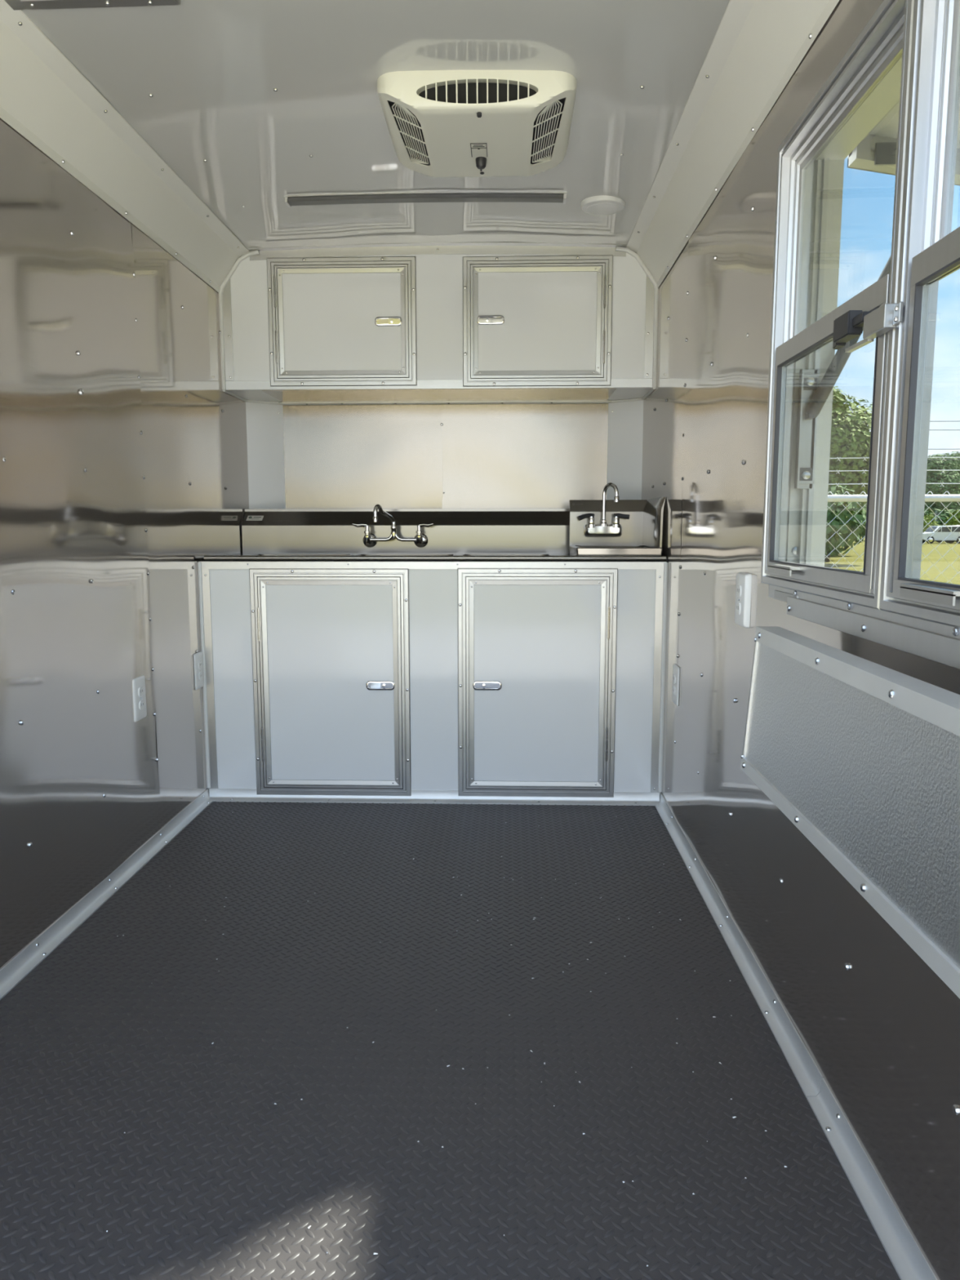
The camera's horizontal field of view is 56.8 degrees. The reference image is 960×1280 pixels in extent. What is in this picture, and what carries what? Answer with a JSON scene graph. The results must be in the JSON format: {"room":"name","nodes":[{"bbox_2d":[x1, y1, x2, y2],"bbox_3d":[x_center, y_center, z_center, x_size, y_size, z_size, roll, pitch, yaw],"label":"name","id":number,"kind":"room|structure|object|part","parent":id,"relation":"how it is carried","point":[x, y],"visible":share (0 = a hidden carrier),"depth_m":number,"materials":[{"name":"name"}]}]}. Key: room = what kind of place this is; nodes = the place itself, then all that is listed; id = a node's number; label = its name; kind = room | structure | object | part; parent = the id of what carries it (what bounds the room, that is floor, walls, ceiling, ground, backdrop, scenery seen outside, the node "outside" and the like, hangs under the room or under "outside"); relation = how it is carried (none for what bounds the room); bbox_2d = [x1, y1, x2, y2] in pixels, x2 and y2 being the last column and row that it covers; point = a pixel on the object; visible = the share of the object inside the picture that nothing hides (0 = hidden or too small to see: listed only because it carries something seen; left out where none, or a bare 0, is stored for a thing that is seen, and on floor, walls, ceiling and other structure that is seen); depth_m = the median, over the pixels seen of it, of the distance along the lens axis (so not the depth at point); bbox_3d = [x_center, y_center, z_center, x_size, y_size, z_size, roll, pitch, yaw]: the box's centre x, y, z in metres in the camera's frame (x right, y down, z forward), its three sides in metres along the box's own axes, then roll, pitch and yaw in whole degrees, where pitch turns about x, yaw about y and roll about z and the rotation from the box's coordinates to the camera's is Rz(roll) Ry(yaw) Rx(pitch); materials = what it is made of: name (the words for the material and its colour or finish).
{"room":"food trailer interior","nodes":[
{"label":"food trailer interior","id":0,"kind":"room"},
{"bbox_2d":[0,117,248,969],"bbox_3d":[-1.142,-0.311,2.344,0.108,2.260,3.652,0,7,2],"label":"wall","id":1,"kind":"structure","parent":0,"point":[124,465],"depth_m":2.49,"materials":[{"name":"white metal"}]},
{"bbox_3d":[-1.097,-0.236,2.272,0.004,2.010,1.223,0,7,2],"label":"wall panel","id":2,"kind":"part","parent":1,"relation":"part of","materials":[{"name":"metal"}]},
{"bbox_2d":[0,788,213,999],"bbox_3d":[-1.093,0.782,2.065,0.029,0.044,2.821,0,7,2],"label":"baseboard","id":3,"kind":"structure","parent":1,"relation":"attached to","point":[11,974],"depth_m":2.47,"materials":[{"name":"metal"}]},
{"bbox_2d":[0,0,248,292],"bbox_3d":[-1.037,-1.271,1.984,0.128,0.161,3.193,0,7,2],"label":"trim","id":4,"kind":"structure","parent":1,"relation":"attached to","point":[44,97],"depth_m":2.41,"materials":[{"name":"white metal"}]},
{"bbox_2d":[132,675,146,721],"bbox_3d":[-1.075,0.185,2.811,0.011,0.136,0.086,0,7,2],"label":"wall outlet","id":5,"kind":"object","parent":1,"relation":"attached to","point":[139,683],"visible":1,"depth_m":2.80,"materials":[{"name":"white plastic"}]},
{"bbox_2d":[137,686,143,697],"bbox_3d":[-1.073,0.164,2.808,0.005,0.029,0.037,0,7,2],"label":"receptacle","id":6,"kind":"object","parent":5,"relation":"attached to","point":[140,689],"depth_m":2.80,"materials":[{"name":"grey plastic"}]},
{"bbox_2d":[138,699,144,710],"bbox_3d":[-1.073,0.206,2.814,0.005,0.029,0.037,0,7,2],"label":"receptacle","id":7,"kind":"object","parent":5,"relation":"attached to","point":[141,702],"depth_m":2.81,"materials":[{"name":"grey plastic"}]},
{"bbox_3d":[-1.059,-0.390,3.456,0.002,2.010,1.177,0,7,2],"label":"wall panel","id":8,"kind":"part","parent":1,"relation":"part of","materials":[{"name":"metal"}]},
{"bbox_2d":[193,651,204,689],"bbox_3d":[-1.058,0.115,3.351,0.011,0.136,0.086,0,7,2],"label":"wall outlet","id":9,"kind":"object","parent":1,"relation":"attached to","point":[197,657],"visible":1,"depth_m":3.33,"materials":[{"name":"white plastic"}]},
{"bbox_2d":[198,660,202,669],"bbox_3d":[-1.055,0.094,3.348,0.005,0.029,0.037,0,7,2],"label":"receptacle","id":10,"kind":"object","parent":9,"relation":"attached to","point":[200,662],"depth_m":3.34,"materials":[{"name":"grey plastic"}]},
{"bbox_2d":[198,671,203,679],"bbox_3d":[-1.055,0.136,3.353,0.005,0.029,0.037,0,7,2],"label":"receptacle","id":11,"kind":"object","parent":9,"relation":"attached to","point":[200,673],"depth_m":3.35,"materials":[{"name":"grey plastic"}]},
{"bbox_2d":[21,0,729,257],"bbox_3d":[-0.216,-1.435,2.188,1.960,0.112,3.692,0,7,2],"label":"ceiling","id":12,"kind":"structure","parent":0,"point":[252,104],"depth_m":2.26,"materials":[{"name":"grey"}]},
{"bbox_2d":[4,0,180,10],"bbox_3d":[-0.816,-1.319,1.693,0.359,0.027,0.363,0,7,2],"label":"ceiling vent","id":13,"kind":"object","parent":12,"relation":"in","point":[15,5],"visible":1,"depth_m":1.86,"materials":[{"name":"metal"}]},
{"bbox_2d":[284,191,566,207],"bbox_3d":[-0.184,-1.490,2.999,0.948,0.025,0.064,0,7,2],"label":"light bar","id":14,"kind":"object","parent":12,"relation":"attached to","point":[442,196],"visible":1,"depth_m":2.98,"materials":[{"name":"metal"}]},
{"bbox_2d":[377,70,576,177],"bbox_3d":[-0.003,-1.368,2.413,0.501,0.114,0.478,0,7,2],"label":"air conditioner","id":15,"kind":"object","parent":12,"relation":"attached to","point":[441,123],"visible":1,"depth_m":2.27,"materials":[{"name":"beige plastic"}]},
{"bbox_2d":[391,102,428,164],"bbox_3d":[-0.185,-1.359,2.398,0.076,0.038,0.360,0,7,2],"label":"grille","id":16,"kind":"object","parent":15,"relation":"attached to","point":[410,128],"depth_m":2.40,"materials":[{"name":"beige plastic"}]},
{"bbox_2d":[418,78,536,105],"bbox_3d":[-0.006,-1.352,2.197,0.296,0.062,0.045,0,7,2],"label":"vent","id":17,"kind":"object","parent":15,"relation":"attached to","point":[432,91],"depth_m":2.20,"materials":[{"name":"beige plastic"}]},
{"bbox_3d":[0.003,-1.336,2.490,0.031,0.031,0.030,0,7,2],"label":"control knob","id":18,"kind":"part","parent":15,"relation":"part of","materials":[{"name":"grey plastic"}]},
{"bbox_2d":[531,100,562,162],"bbox_3d":[0.178,-1.358,2.387,0.076,0.038,0.360,0,7,2],"label":"grille","id":19,"kind":"object","parent":15,"relation":"attached to","point":[546,118],"depth_m":2.40,"materials":[{"name":"beige plastic"}]},
{"bbox_2d":[580,195,625,215],"bbox_3d":[0.422,-1.490,3.047,0.152,0.023,0.152,0,7,2],"label":"recessed light","id":20,"kind":"object","parent":12,"relation":"in","point":[600,205],"visible":1,"depth_m":3.02,"materials":[{"name":"white plastic"}]},
{"bbox_2d":[586,203,619,214],"bbox_3d":[0.422,-1.480,3.048,0.114,0.002,0.114,0,7,2],"label":"diffuser","id":21,"kind":"object","parent":20,"relation":"attached to","point":[591,208],"depth_m":3.04,"materials":[{"name":"white plastic"}]},
{"bbox_2d":[245,400,643,561],"bbox_3d":[-0.159,-0.536,4.072,1.960,2.260,0.185,0,7,2],"label":"wall","id":22,"kind":"structure","parent":0,"point":[544,455],"depth_m":4.02,"materials":[{"name":"white metal"}]},
{"bbox_3d":[-0.967,-0.985,4.000,0.179,1.250,0.017,-4,8,-28],"label":"corner panel","id":23,"kind":"part","parent":22,"relation":"part of","materials":[{"name":"white metal"}]},
{"bbox_3d":[-0.531,-0.734,4.050,0.724,0.680,0.004,0,7,2],"label":"backsplash panel","id":24,"kind":"part","parent":22,"relation":"part of","materials":[{"name":"metal"}]},
{"bbox_2d":[241,508,569,553],"bbox_3d":[-0.241,-0.480,3.911,1.594,0.196,0.120,0,7,2],"label":"backsplash","id":25,"kind":"structure","parent":22,"relation":"attached to","point":[280,531],"depth_m":3.87,"materials":[{"name":"silver metal"}]},
{"bbox_2d":[218,242,657,404],"bbox_3d":[-0.167,-1.313,3.746,1.763,0.566,0.426,0,7,2],"label":"upper cabinet","id":26,"kind":"object","parent":22,"relation":"attached to","point":[419,322],"visible":1,"depth_m":3.56,"materials":[{"name":"white metal"}]},
{"bbox_3d":[-1.025,-1.255,3.595,0.042,0.399,0.005,0,7,2],"label":"trim","id":27,"kind":"part","parent":26,"relation":"part of","materials":[{"name":"metal"}]},
{"bbox_3d":[-0.555,-1.279,3.570,0.535,0.437,0.010,0,7,2],"label":"door","id":28,"kind":"part","parent":26,"relation":"part of","materials":[{"name":"metal"}]},
{"bbox_3d":[-0.555,-1.279,3.572,0.598,0.500,0.012,0,7,2],"label":"door frame","id":29,"kind":"part","parent":26,"relation":"part of","materials":[{"name":"metal"}]},
{"bbox_3d":[-0.554,-1.280,3.574,0.475,0.377,0.006,0,7,2],"label":"door panel","id":30,"kind":"part","parent":26,"relation":"part of","materials":[{"name":"white metal"}]},
{"bbox_3d":[-0.173,-1.543,3.517,1.500,0.052,0.031,0,7,2],"label":"trim","id":31,"kind":"part","parent":26,"relation":"part of","materials":[{"name":"metal"}]},
{"bbox_3d":[-0.172,-1.037,3.605,1.752,0.034,0.025,0,7,2],"label":"trim","id":32,"kind":"part","parent":26,"relation":"part of","materials":[{"name":"metal"}]},
{"bbox_3d":[-0.166,-1.046,3.796,1.752,0.001,0.393,0,7,2],"label":"panel","id":33,"kind":"part","parent":26,"relation":"part of","materials":[{"name":"beige metal"}]},
{"bbox_3d":[-0.160,-1.065,3.975,1.488,0.005,0.028,0,7,2],"label":"trim","id":34,"kind":"part","parent":26,"relation":"part of","materials":[{"name":"metal"}]},
{"bbox_3d":[0.229,-1.272,3.545,0.532,0.439,0.010,0,7,2],"label":"door","id":35,"kind":"part","parent":26,"relation":"part of","materials":[{"name":"metal"}]},
{"bbox_3d":[0.229,-1.273,3.549,0.472,0.379,0.006,0,7,2],"label":"door panel","id":36,"kind":"part","parent":26,"relation":"part of","materials":[{"name":"white metal"}]},
{"bbox_3d":[0.229,-1.273,3.547,0.595,0.502,0.012,0,7,2],"label":"door frame","id":37,"kind":"part","parent":26,"relation":"part of","materials":[{"name":"metal"}]},
{"bbox_3d":[0.680,-1.249,3.540,0.042,0.399,0.005,0,7,2],"label":"trim","id":38,"kind":"part","parent":26,"relation":"part of","materials":[{"name":"metal"}]},
{"bbox_3d":[0.201,-0.732,4.025,0.748,0.680,0.004,0,7,2],"label":"backsplash panel","id":39,"kind":"part","parent":22,"relation":"part of","materials":[{"name":"metal"}]},
{"bbox_3d":[0.646,-0.979,3.948,0.179,1.250,0.017,5,9,32],"label":"corner panel","id":40,"kind":"part","parent":22,"relation":"part of","materials":[{"name":"white metal"}]},
{"bbox_2d":[0,801,900,1279],"bbox_3d":[-0.216,0.802,2.453,1.860,0.102,3.642,0,7,2],"label":"floor","id":41,"kind":"structure","parent":0,"point":[109,1036],"depth_m":1.72,"materials":[{"name":"grey rubber"}]},
{"bbox_2d":[197,560,667,805],"bbox_3d":[-0.175,0.131,3.652,1.762,0.926,0.612,0,7,2],"label":"base cabinet","id":42,"kind":"object","parent":41,"relation":"on","point":[513,682],"visible":0.99,"depth_m":3.37,"materials":[{"name":"white metal"}]},
{"bbox_3d":[-1.040,0.155,3.405,0.038,0.854,0.007,0,7,2],"label":"trim","id":43,"kind":"part","parent":42,"relation":"part of","materials":[{"name":"metal"}]},
{"bbox_3d":[-0.568,0.167,3.387,0.602,0.878,0.012,0,7,2],"label":"door frame","id":44,"kind":"part","parent":42,"relation":"part of","materials":[{"name":"metal"}]},
{"bbox_3d":[-0.568,0.168,3.385,0.539,0.815,0.010,0,7,2],"label":"door","id":45,"kind":"part","parent":42,"relation":"part of","materials":[{"name":"metal"}]},
{"bbox_3d":[-0.568,0.167,3.389,0.479,0.755,0.006,0,7,2],"label":"door panel","id":46,"kind":"part","parent":42,"relation":"part of","materials":[{"name":"white metal"}]},
{"bbox_3d":[-0.183,-0.282,3.344,1.752,0.028,0.056,0,7,2],"label":"trim","id":47,"kind":"part","parent":42,"relation":"part of","materials":[{"name":"metal"}]},
{"bbox_2d":[203,508,666,560],"bbox_3d":[-0.172,-0.312,3.657,1.750,0.466,0.662,0,7,2],"label":"countertop","id":48,"kind":"structure","parent":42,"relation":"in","point":[268,534],"depth_m":3.86,"materials":[{"name":"silver metal"}]},
{"bbox_3d":[-0.988,-0.535,3.897,0.074,0.022,0.022,0,7,2],"label":"maker plate","id":49,"kind":"part","parent":48,"relation":"part of","materials":[{"name":"silver metal"}]},
{"bbox_3d":[-0.755,-0.208,3.627,0.400,0.270,0.405,0,7,2],"label":"bowl","id":50,"kind":"part","parent":48,"relation":"part of","materials":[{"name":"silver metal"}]},
{"bbox_2d":[352,504,433,547],"bbox_3d":[-0.376,-0.485,3.792,0.310,0.181,0.259,-5,9,-35],"label":"faucet","id":51,"kind":"object","parent":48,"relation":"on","point":[370,540],"visible":1,"depth_m":3.77,"materials":[{"name":"silver metal"}]},
{"bbox_3d":[-0.513,-0.488,3.778,0.062,0.018,0.017,-1,7,-5],"label":"lever","id":52,"kind":"part","parent":51,"relation":"part of","materials":[{"name":"silver metal"}]},
{"bbox_3d":[-0.397,-0.523,3.689,0.021,0.078,0.195,2,8,19],"label":"spout","id":53,"kind":"part","parent":51,"relation":"part of","materials":[{"name":"silver metal"}]},
{"bbox_3d":[-0.367,-0.468,3.780,0.026,0.067,0.026,0,7,2],"label":"spout post","id":54,"kind":"part","parent":51,"relation":"part of","materials":[{"name":"silver metal"}]},
{"bbox_3d":[-0.227,-0.487,3.769,0.062,0.018,0.017,1,7,9],"label":"lever","id":55,"kind":"part","parent":51,"relation":"part of","materials":[{"name":"silver metal"}]},
{"bbox_3d":[-0.315,-0.207,3.613,0.400,0.270,0.405,0,7,2],"label":"bowl","id":56,"kind":"part","parent":48,"relation":"part of","materials":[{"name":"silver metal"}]},
{"bbox_3d":[0.105,-0.205,3.599,0.360,0.270,0.405,0,7,2],"label":"bowl","id":57,"kind":"part","parent":48,"relation":"part of","materials":[{"name":"silver metal"}]},
{"bbox_2d":[568,496,665,555],"bbox_3d":[0.534,-0.448,3.526,0.331,0.228,0.437,0,7,2],"label":"sink","id":58,"kind":"object","parent":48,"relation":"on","point":[642,534],"visible":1,"depth_m":3.69,"materials":[{"name":"silver metal"}]},
{"bbox_2d":[577,482,629,537],"bbox_3d":[0.509,-0.532,3.636,0.213,0.220,0.097,0,7,2],"label":"gooseneck faucet","id":59,"kind":"object","parent":58,"relation":"attached to","point":[591,529],"visible":1,"depth_m":3.65,"materials":[{"name":"silver metal"}]},
{"bbox_3d":[0.436,-0.506,3.652,0.068,0.030,0.021,-1,7,-8],"label":"lever","id":60,"kind":"part","parent":59,"relation":"part of","materials":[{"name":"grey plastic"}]},
{"bbox_3d":[0.510,-0.453,3.670,0.158,0.054,0.049,0,7,2],"label":"deck plate","id":61,"kind":"part","parent":59,"relation":"part of","materials":[{"name":"silver metal"}]},
{"bbox_3d":[0.529,-0.553,3.624,0.028,0.176,0.097,-5,9,-33],"label":"spout","id":62,"kind":"part","parent":59,"relation":"part of","materials":[{"name":"silver metal"}]},
{"bbox_3d":[0.582,-0.508,3.647,0.066,0.025,0.021,2,8,12],"label":"lever","id":63,"kind":"part","parent":59,"relation":"part of","materials":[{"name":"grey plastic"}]},
{"bbox_3d":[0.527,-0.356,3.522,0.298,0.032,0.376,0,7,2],"label":"bowl","id":64,"kind":"part","parent":58,"relation":"part of","materials":[{"name":"silver metal"}]},
{"bbox_3d":[0.214,0.168,3.361,0.597,0.878,0.012,0,7,2],"label":"door frame","id":65,"kind":"part","parent":42,"relation":"part of","materials":[{"name":"metal"}]},
{"bbox_3d":[0.214,0.168,3.359,0.534,0.815,0.010,0,7,2],"label":"door","id":66,"kind":"part","parent":42,"relation":"part of","materials":[{"name":"metal"}]},
{"bbox_3d":[0.215,0.168,3.363,0.474,0.755,0.006,0,7,2],"label":"door panel","id":67,"kind":"part","parent":42,"relation":"part of","materials":[{"name":"white metal"}]},
{"bbox_3d":[0.673,0.161,3.350,0.038,0.854,0.007,0,7,2],"label":"trim","id":68,"kind":"part","parent":42,"relation":"part of","materials":[{"name":"metal"}]},
{"bbox_2d":[106,812,786,1266],"bbox_3d":[-0.195,0.777,2.254,1.577,0.002,2.067,0,7,2],"label":"debris","id":69,"kind":"object","parent":41,"relation":"on","point":[233,812],"visible":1,"depth_m":1.75,"materials":[{"name":"white plastic"}]},
{"bbox_2d":[568,499,647,545],"bbox_3d":[0.537,-0.491,3.715,0.324,0.190,0.050,0,7,2],"label":"backsplash","id":70,"kind":"structure","parent":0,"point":[632,528],"depth_m":3.70,"materials":[{"name":"silver metal"}]},
{"bbox_2d":[640,0,959,1279],"bbox_3d":[0.710,-0.305,2.284,0.106,2.260,3.652,0,7,2],"label":"wall","id":71,"kind":"structure","parent":0,"point":[880,1027],"depth_m":2.08,"materials":[{"name":"white metal"}]},
{"bbox_3d":[0.702,-0.398,3.507,0.002,2.010,0.960,0,7,2],"label":"wall panel","id":72,"kind":"part","parent":71,"relation":"part of","materials":[{"name":"metal"}]},
{"bbox_2d":[671,663,679,706],"bbox_3d":[0.681,0.156,3.100,0.011,0.136,0.090,0,7,2],"label":"wall outlet","id":73,"kind":"object","parent":71,"relation":"attached to","point":[675,690],"visible":1,"depth_m":3.08,"materials":[{"name":"white plastic"}]},
{"bbox_2d":[672,686,675,695],"bbox_3d":[0.678,0.178,3.103,0.005,0.029,0.037,0,7,2],"label":"receptacle","id":74,"kind":"object","parent":73,"relation":"attached to","point":[673,687],"depth_m":3.09,"materials":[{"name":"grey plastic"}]},
{"bbox_2d":[672,674,675,683],"bbox_3d":[0.678,0.135,3.098,0.005,0.029,0.037,0,7,2],"label":"receptacle","id":75,"kind":"object","parent":73,"relation":"attached to","point":[673,675],"depth_m":3.09,"materials":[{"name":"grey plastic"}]},
{"bbox_2d":[626,0,839,288],"bbox_3d":[0.588,-1.266,1.932,0.128,0.161,3.193,0,7,2],"label":"trim","id":76,"kind":"structure","parent":71,"relation":"attached to","point":[757,46],"depth_m":2.20,"materials":[{"name":"white metal"}]},
{"bbox_2d":[734,572,751,627],"bbox_3d":[0.648,-0.100,2.198,0.020,0.132,0.090,0,7,2],"label":"wall outlet","id":77,"kind":"object","parent":71,"relation":"attached to","point":[744,580],"visible":1,"depth_m":2.16,"materials":[{"name":"white plastic"}]},
{"bbox_2d":[735,602,741,614],"bbox_3d":[0.641,-0.079,2.201,0.005,0.029,0.037,0,7,2],"label":"receptacle","id":78,"kind":"object","parent":77,"relation":"attached to","point":[738,605],"depth_m":2.19,"materials":[{"name":"grey plastic"}]},
{"bbox_2d":[736,584,741,597],"bbox_3d":[0.641,-0.121,2.195,0.005,0.029,0.037,0,7,2],"label":"receptacle","id":79,"kind":"object","parent":77,"relation":"attached to","point":[738,586],"depth_m":2.19,"materials":[{"name":"grey plastic"}]},
{"bbox_2d":[654,792,937,1279],"bbox_3d":[0.635,0.788,2.009,0.029,0.044,2.821,0,7,2],"label":"baseboard","id":80,"kind":"structure","parent":71,"relation":"attached to","point":[902,1250],"depth_m":1.66,"materials":[{"name":"metal"}]},
{"bbox_2d":[760,0,914,609],"bbox_3d":[0.630,-0.544,1.610,0.064,0.924,0.672,0,7,2],"label":"window","id":81,"kind":"structure","parent":71,"relation":"in","point":[886,37],"depth_m":1.57,"materials":[{"name":"metal"}]},
{"bbox_3d":[0.619,-0.144,1.813,0.019,0.018,0.150,0,7,2],"label":"finger pull","id":82,"kind":"part","parent":81,"relation":"part of","materials":[{"name":"metal"}]},
{"bbox_3d":[0.633,-0.348,1.647,0.020,0.483,0.568,0,7,2],"label":"sash","id":83,"kind":"part","parent":81,"relation":"part of","materials":[{"name":"metal"}]},
{"bbox_3d":[0.655,-0.758,1.596,0.014,0.406,0.554,0,7,2],"label":"sash","id":84,"kind":"part","parent":81,"relation":"part of","materials":[{"name":"metal"}]},
{"bbox_3d":[0.611,-0.475,1.430,0.010,0.006,0.093,0,7,2],"label":"latch plate","id":85,"kind":"part","parent":81,"relation":"part of","materials":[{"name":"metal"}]},
{"bbox_2d":[786,55,902,566],"bbox_3d":[0.697,-0.509,1.290,0.093,0.890,1.274,0,7,2],"label":"trim","id":86,"kind":"structure","parent":71,"relation":"attached to","point":[811,438],"depth_m":1.89,"materials":[{"name":"white metal"}]},
{"bbox_3d":[0.704,-0.356,1.917,0.028,0.032,0.006,0,7,2],"label":"bracket plate","id":87,"kind":"part","parent":86,"relation":"part of","materials":[{"name":"grey plastic"}]},
{"bbox_3d":[0.703,-0.550,1.892,0.028,0.032,0.006,0,7,2],"label":"bracket plate","id":88,"kind":"part","parent":86,"relation":"part of","materials":[{"name":"grey plastic"}]},
{"bbox_2d":[740,626,959,998],"bbox_3d":[0.558,0.207,1.065,0.122,0.288,1.414,0,7,2],"label":"shelf","id":89,"kind":"object","parent":71,"relation":"attached to","point":[861,756],"visible":1,"depth_m":1.18,"materials":[{"name":"silver metal"}]},
{"bbox_3d":[0.550,0.117,1.763,0.050,0.282,0.008,0,7,2],"label":"rail","id":90,"kind":"part","parent":89,"relation":"part of","materials":[{"name":"metal"}]},
{"bbox_3d":[0.560,0.337,1.082,0.118,0.024,1.414,0,7,2],"label":"rail","id":91,"kind":"part","parent":89,"relation":"part of","materials":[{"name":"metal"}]},
{"bbox_3d":[0.542,0.078,1.049,0.045,0.028,1.414,0,7,2],"label":"rail","id":92,"kind":"part","parent":89,"relation":"part of","materials":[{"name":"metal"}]},
{"bbox_2d":[768,584,959,669],"bbox_3d":[0.620,-0.016,1.332,0.022,0.052,1.285,0,7,2],"label":"trim","id":93,"kind":"structure","parent":71,"relation":"attached to","point":[935,642],"depth_m":1.37,"materials":[{"name":"metal"}]},
{"bbox_3d":[0.640,-0.090,1.839,0.015,0.016,0.150,0,7,2],"label":"splice plate","id":94,"kind":"part","parent":93,"relation":"part of","materials":[{"name":"metal"}]},
{"bbox_2d":[804,99,959,419],"bbox_3d":[1.173,-0.701,1.263,0.999,0.615,1.290,0,7,2],"label":"awning","id":95,"kind":"object","parent":71,"relation":"attached to","point":[877,152],"visible":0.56,"depth_m":1.84,"materials":[{"name":"white metal"}]},
{"bbox_3d":[0.754,-0.982,1.240,0.040,0.051,1.190,0,7,2],"label":"hinge rail","id":96,"kind":"part","parent":95,"relation":"part of","materials":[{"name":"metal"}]},
{"bbox_3d":[0.836,-1.003,1.831,0.040,0.042,0.006,0,7,2],"label":"catch plate","id":97,"kind":"part","parent":95,"relation":"part of","materials":[{"name":"grey plastic"}]},
{"bbox_3d":[1.226,-0.967,1.852,0.932,0.236,0.050,0,7,2],"label":"rail","id":98,"kind":"part","parent":95,"relation":"part of","materials":[{"name":"metal"}]},
{"bbox_2d":[879,0,959,628],"bbox_3d":[0.613,-0.463,0.985,0.058,0.924,0.642,0,7,2],"label":"window","id":99,"kind":"structure","parent":71,"relation":"in","point":[930,252],"depth_m":1.25,"materials":[{"name":"metal"}]},
{"bbox_3d":[0.612,-0.266,1.008,0.020,0.483,0.566,0,7,2],"label":"sash","id":100,"kind":"part","parent":99,"relation":"part of","materials":[{"name":"metal"}]},
{"bbox_3d":[0.598,-0.061,1.174,0.019,0.018,0.150,0,7,2],"label":"finger pull","id":101,"kind":"part","parent":99,"relation":"part of","materials":[{"name":"metal"}]},
{"bbox_3d":[0.634,-0.675,0.957,0.014,0.406,0.552,0,7,2],"label":"sash","id":102,"kind":"part","parent":99,"relation":"part of","materials":[{"name":"metal"}]},
{"label":"outside","id":103,"kind":"structure","parent":0,"visible":0},
{"bbox_2d":[824,536,959,584],"bbox_3d":[1.260,-7.844,74.609,500.000,0.001,650.000,0,7,2],"label":"ground","id":104,"kind":"structure","parent":103,"point":[934,556],"depth_m":44.33,"materials":[{"name":"green plant"}]},
{"bbox_2d":[825,482,866,555],"bbox_3d":[8.400,-4.683,36.953,15.059,3.870,3.414,0,7,2],"label":"hedge","id":105,"kind":"object","parent":104,"relation":"on","point":[834,524],"visible":0.05,"depth_m":35.85,"materials":[{"name":"green plant"}]},
{"bbox_2d":[824,386,872,562],"bbox_3d":[16.987,-7.792,42.597,9.026,8.313,7.144,-6,9,-38],"label":"broadleaf tree","id":106,"kind":"object","parent":104,"relation":"on","point":[850,436],"visible":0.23,"depth_m":40.41,"materials":[{"name":"green plant"}]},
{"bbox_2d":[835,473,866,538],"bbox_3d":[19.712,-9.589,53.545,8.775,9.057,7.562,-2,8,-13],"label":"broadleaf tree","id":107,"kind":"object","parent":104,"relation":"on","point":[864,507],"visible":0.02,"depth_m":51.49,"materials":[{"name":"green plant"}]},
{"bbox_2d":[824,456,959,583],"bbox_3d":[5.561,0.142,4.427,8.885,2.196,0.060,0,7,4],"label":"fence","id":108,"kind":"object","parent":104,"relation":"on","point":[831,498],"visible":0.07,"depth_m":4.53,"materials":[{"name":"silver metal"}]},
{"bbox_3d":[5.548,-0.699,4.319,8.854,0.035,0.037,0,7,4],"label":"rail","id":109,"kind":"part","parent":108,"relation":"part of","materials":[{"name":"silver metal"}]},
{"bbox_2d":[860,506,959,537],"bbox_3d":[57.247,-13.292,100.223,33.130,4.711,4.096,0,7,2],"label":"hedge","id":110,"kind":"object","parent":104,"relation":"on","point":[946,513],"visible":0.08,"depth_m":99.66,"materials":[{"name":"green plant"}]},
{"bbox_2d":[868,429,959,449],"bbox_3d":[33.882,-12.093,61.894,58.468,12.250,2.002,0,7,-2],"label":"power line","id":111,"kind":"object","parent":104,"relation":"on","point":[868,429],"visible":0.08,"depth_m":61.53,"materials":[{"name":"black metal"}]},
{"bbox_2d":[922,514,939,532],"bbox_3d":[48.175,-12.147,96.196,3.138,3.019,3.573,0,7,2],"label":"bush","id":112,"kind":"object","parent":104,"relation":"on","point":[927,518],"visible":0.34,"depth_m":95.44,"materials":[{"name":"green plant"}]},
{"bbox_2d":[922,525,959,543],"bbox_3d":[44.648,-10.231,85.997,4.867,1.735,2.055,0,7,2],"label":"parked car","id":113,"kind":"object","parent":104,"relation":"on","point":[944,531],"visible":0.74,"depth_m":85.12,"materials":[{"name":"white paint"}]},
{"bbox_2d":[924,453,959,521],"bbox_3d":[55.131,-17.395,107.910,10.259,10.515,8.800,0,7,2],"label":"broadleaf tree","id":114,"kind":"object","parent":104,"relation":"on","point":[933,464],"visible":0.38,"depth_m":105.42,"materials":[{"name":"green plant"}]},
{"bbox_2d":[933,451,959,524],"bbox_3d":[63.365,-19.439,119.583,10.969,11.556,11.867,0,7,2],"label":"broadleaf tree","id":115,"kind":"object","parent":104,"relation":"on","point":[957,454],"visible":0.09,"depth_m":117.08,"materials":[{"name":"green plant"}]},
{"bbox_2d":[944,509,959,525],"bbox_3d":[52.566,-12.621,95.981,4.184,4.009,4.764,0,7,2],"label":"bush","id":116,"kind":"object","parent":104,"relation":"on","point":[953,521],"visible":0.59,"depth_m":95.77,"materials":[{"name":"green plant"}]}
]}

